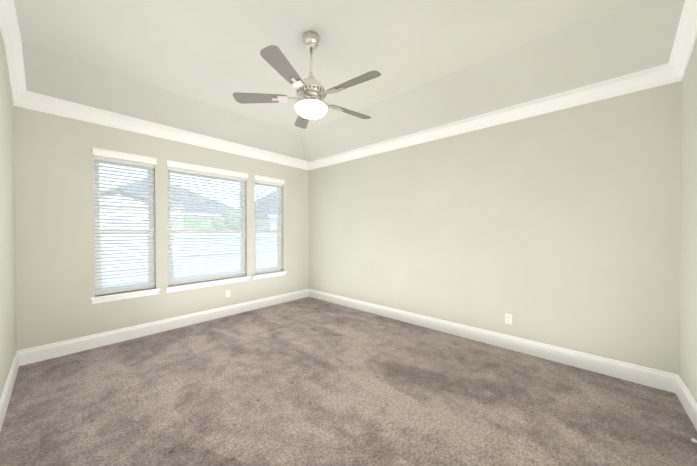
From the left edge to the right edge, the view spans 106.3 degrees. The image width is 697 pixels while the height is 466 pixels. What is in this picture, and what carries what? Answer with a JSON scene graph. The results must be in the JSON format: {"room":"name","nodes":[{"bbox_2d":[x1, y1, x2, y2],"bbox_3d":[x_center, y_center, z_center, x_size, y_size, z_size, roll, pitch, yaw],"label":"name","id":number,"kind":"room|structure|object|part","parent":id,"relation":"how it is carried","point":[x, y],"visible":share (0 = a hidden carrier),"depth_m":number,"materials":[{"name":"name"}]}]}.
{"room":"empty bedroom","nodes":[
{"label":"empty bedroom","id":0,"kind":"room"},
{"bbox_2d":[0,31,16,396],"bbox_3d":[-1.605,-0.305,0.948,5.170,3.350,0.150,1,1,42],"label":"wall","id":1,"kind":"structure","parent":0,"point":[8,344],"depth_m":2.21,"materials":[{"name":"paint"}]},
{"bbox_2d":[0,350,23,431],"bbox_3d":[-1.549,1.289,1.026,4.870,0.160,0.016,1,1,42],"label":"baseboard","id":2,"kind":"structure","parent":1,"relation":"attached to","point":[18,360],"depth_m":2.17,"materials":[{"name":"white wood"}]},
{"bbox_2d":[0,0,31,109],"bbox_3d":[-1.528,-1.472,1.022,4.870,0.418,0.097,1,1,42],"label":"crown molding","id":3,"kind":"structure","parent":1,"relation":"attached to","point":[9,27],"depth_m":2.30,"materials":[{"name":"white wood"}]},
{"bbox_2d":[14,106,308,349],"bbox_3d":[-2.154,-0.336,4.091,0.150,3.350,3.790,1,1,42],"label":"wall","id":4,"kind":"structure","parent":0,"point":[54,219],"depth_m":3.01,"materials":[{"name":"paint"}]},
{"bbox_2d":[90,147,159,303],"bbox_3d":[-2.824,-0.085,3.318,0.190,1.823,0.670,1,1,42],"label":"window","id":5,"kind":"structure","parent":4,"relation":"in","point":[128,157],"depth_m":3.29,"materials":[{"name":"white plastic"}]},
{"bbox_3d":[-2.870,-0.084,3.360,0.034,1.584,0.514,1,1,42],"label":"glass","id":6,"kind":"part","parent":5,"relation":"part of","materials":[{"name":"clear glass"}]},
{"bbox_2d":[94,156,154,290],"bbox_3d":[-2.813,-0.112,3.308,0.067,1.598,0.582,1,1,42],"label":"window blind","id":7,"kind":"object","parent":5,"relation":"attached to","point":[112,161],"visible":0.98,"depth_m":3.28,"materials":[{"name":"white plastic"}]},
{"bbox_2d":[20,289,307,364],"bbox_3d":[-2.095,1.259,4.048,0.016,0.160,3.720,1,1,42],"label":"baseboard","id":8,"kind":"structure","parent":4,"relation":"attached to","point":[57,349],"depth_m":3.39,"materials":[{"name":"white wood"}]},
{"bbox_2d":[28,91,307,169],"bbox_3d":[-2.066,-1.371,4.002,0.087,0.157,3.570,1,1,42],"label":"crown molding","id":9,"kind":"structure","parent":4,"relation":"attached to","point":[38,102],"depth_m":3.36,"materials":[{"name":"white wood"}]},
{"bbox_2d":[165,160,250,292],"bbox_3d":[-2.152,-0.092,4.066,0.190,1.823,1.220,1,1,42],"label":"window","id":10,"kind":"structure","parent":4,"relation":"in","point":[183,285],"depth_m":4.01,"materials":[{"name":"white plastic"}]},
{"bbox_3d":[-2.198,-0.091,4.107,0.034,1.584,1.064,1,1,42],"label":"glass","id":11,"kind":"part","parent":10,"relation":"part of","materials":[{"name":"clear glass"}]},
{"bbox_2d":[168,167,245,281],"bbox_3d":[-2.141,-0.120,4.055,0.067,1.598,1.132,1,1,42],"label":"window blind","id":12,"kind":"object","parent":10,"relation":"attached to","point":[204,175],"visible":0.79,"depth_m":3.98,"materials":[{"name":"white plastic"}]},
{"bbox_2d":[253,175,286,279],"bbox_3d":[-1.480,-0.100,4.813,0.190,1.823,0.670,1,1,42],"label":"window","id":13,"kind":"structure","parent":4,"relation":"in","point":[268,273],"depth_m":4.87,"materials":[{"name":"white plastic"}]},
{"bbox_3d":[-1.526,-0.099,4.854,0.034,1.584,0.514,1,1,42],"label":"glass","id":14,"kind":"part","parent":13,"relation":"part of","materials":[{"name":"clear glass"}]},
{"bbox_3d":[-1.524,-0.099,4.853,0.071,1.660,0.590,1,1,42],"label":"frame","id":15,"kind":"part","parent":13,"relation":"part of","materials":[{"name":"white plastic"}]},
{"bbox_2d":[255,180,282,270],"bbox_3d":[-1.469,-0.127,4.802,0.067,1.598,0.582,1,1,42],"label":"window blind","id":16,"kind":"object","parent":13,"relation":"attached to","point":[266,184],"visible":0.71,"depth_m":4.79,"materials":[{"name":"white plastic"}]},
{"bbox_2d":[0,297,696,465],"bbox_3d":[-0.287,1.395,2.430,4.910,0.080,3.830,1,1,42],"label":"floor","id":17,"kind":"structure","parent":0,"point":[308,381],"depth_m":2.08,"materials":[{"name":"carpet"}]},
{"bbox_2d":[14,0,684,161],"bbox_3d":[-0.287,-1.526,2.401,4.970,0.337,3.890,1,1,42],"label":"ceiling","id":18,"kind":"structure","parent":0,"point":[193,66],"depth_m":2.44,"materials":[{"name":"paint"}]},
{"bbox_2d":[233,31,380,128],"bbox_3d":[-0.283,-1.328,2.245,1.250,0.729,1.263,1,1,42],"label":"ceiling fan","id":19,"kind":"object","parent":18,"relation":"hanging from","point":[310,103],"visible":1,"depth_m":2.17,"materials":[{"name":"silver metal"}]},
{"bbox_3d":[-0.321,-1.329,2.252,0.296,0.729,0.296,1,1,42],"label":"motor","id":20,"kind":"part","parent":19,"relation":"part of","materials":[{"name":"silver metal"}]},
{"bbox_3d":[-0.321,-1.048,2.255,0.282,0.089,0.282,1,1,42],"label":"lamp shade","id":21,"kind":"part","parent":19,"relation":"part of","materials":[{"name":"white glass"}]},
{"bbox_2d":[309,81,681,373],"bbox_3d":[1.030,-0.334,3.878,5.170,3.350,0.150,1,1,42],"label":"wall","id":22,"kind":"structure","parent":0,"point":[559,228],"depth_m":2.88,"materials":[{"name":"paint"}]},
{"bbox_2d":[308,289,671,391],"bbox_3d":[0.974,1.261,3.832,4.870,0.160,0.016,1,1,42],"label":"baseboard","id":23,"kind":"structure","parent":22,"relation":"attached to","point":[659,379],"depth_m":2.91,"materials":[{"name":"white wood"}]},
{"bbox_2d":[308,64,683,169],"bbox_3d":[0.955,-1.369,3.777,4.880,0.157,0.087,1,1,42],"label":"crown molding","id":24,"kind":"structure","parent":22,"relation":"attached to","point":[652,77],"depth_m":2.88,"materials":[{"name":"white wood"}]},
{"bbox_2d":[505,313,511,323],"bbox_3d":[1.862,0.999,3.038,0.070,0.114,0.011,1,1,42],"label":"electrical outlet","id":25,"kind":"object","parent":22,"relation":"attached to","point":[508,318],"visible":1,"depth_m":3.03,"materials":[{"name":"white plastic"}]},
{"bbox_2d":[678,38,696,401],"bbox_3d":[1.579,-0.303,0.735,0.150,3.350,3.790,1,1,42],"label":"wall","id":26,"kind":"structure","parent":0,"point":[687,364],"depth_m":2.01,"materials":[{"name":"paint"}]},
{"bbox_2d":[664,0,696,79],"bbox_3d":[1.491,-1.475,0.803,0.087,0.409,3.570,1,1,42],"label":"crown molding","id":27,"kind":"structure","parent":26,"relation":"attached to","point":[673,70],"depth_m":1.99,"materials":[{"name":"white wood"}]},
{"bbox_2d":[672,373,696,429],"bbox_3d":[1.514,1.292,0.802,0.016,0.160,3.720,1,1,42],"label":"baseboard","id":28,"kind":"structure","parent":26,"relation":"attached to","point":[683,394],"depth_m":2.00,"materials":[{"name":"white wood"}]},
{"label":"outside","id":29,"kind":"structure","parent":0,"visible":0},
{"bbox_3d":[-28.385,1.547,38.600,84.980,0.200,100.000,1,1,42],"label":"ground","id":30,"kind":"structure","parent":29,"visible":0},
{"bbox_2d":[100,179,235,266],"bbox_3d":[-13.499,-1.103,18.395,11.000,5.500,10.000,1,1,42],"label":"house","id":31,"kind":"structure","parent":30,"relation":"on","point":[101,217],"depth_m":13.76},
{"bbox_2d":[102,233,276,287],"bbox_3d":[-2.231,0.799,12.391,0.148,1.815,44.013,1,1,42],"label":"fence","id":32,"kind":"object","parent":30,"relation":"on","point":[144,276],"depth_m":8.85,"materials":[{"name":"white wood"}]},
{"bbox_2d":[171,214,214,234],"bbox_3d":[-7.816,0.380,12.871,2.248,2.644,1.987,1,1,42],"label":"tree","id":33,"kind":"object","parent":30,"relation":"on","point":[193,222],"depth_m":12.40,"materials":[{"name":"green plant"}]},
{"bbox_2d":[211,208,255,229],"bbox_3d":[-6.633,0.153,15.082,2.440,3.054,2.205,1,1,42],"label":"tree","id":34,"kind":"object","parent":30,"relation":"on","point":[228,220],"depth_m":14.41,"materials":[{"name":"green plant"}]},
{"bbox_2d":[237,192,276,229],"bbox_3d":[-6.400,-1.167,24.854,9.920,5.500,8.700,1,1,42],"label":"house","id":35,"kind":"structure","parent":30,"relation":"on","point":[266,214],"depth_m":19.89,"materials":[{"name":"brick"}]}
]}

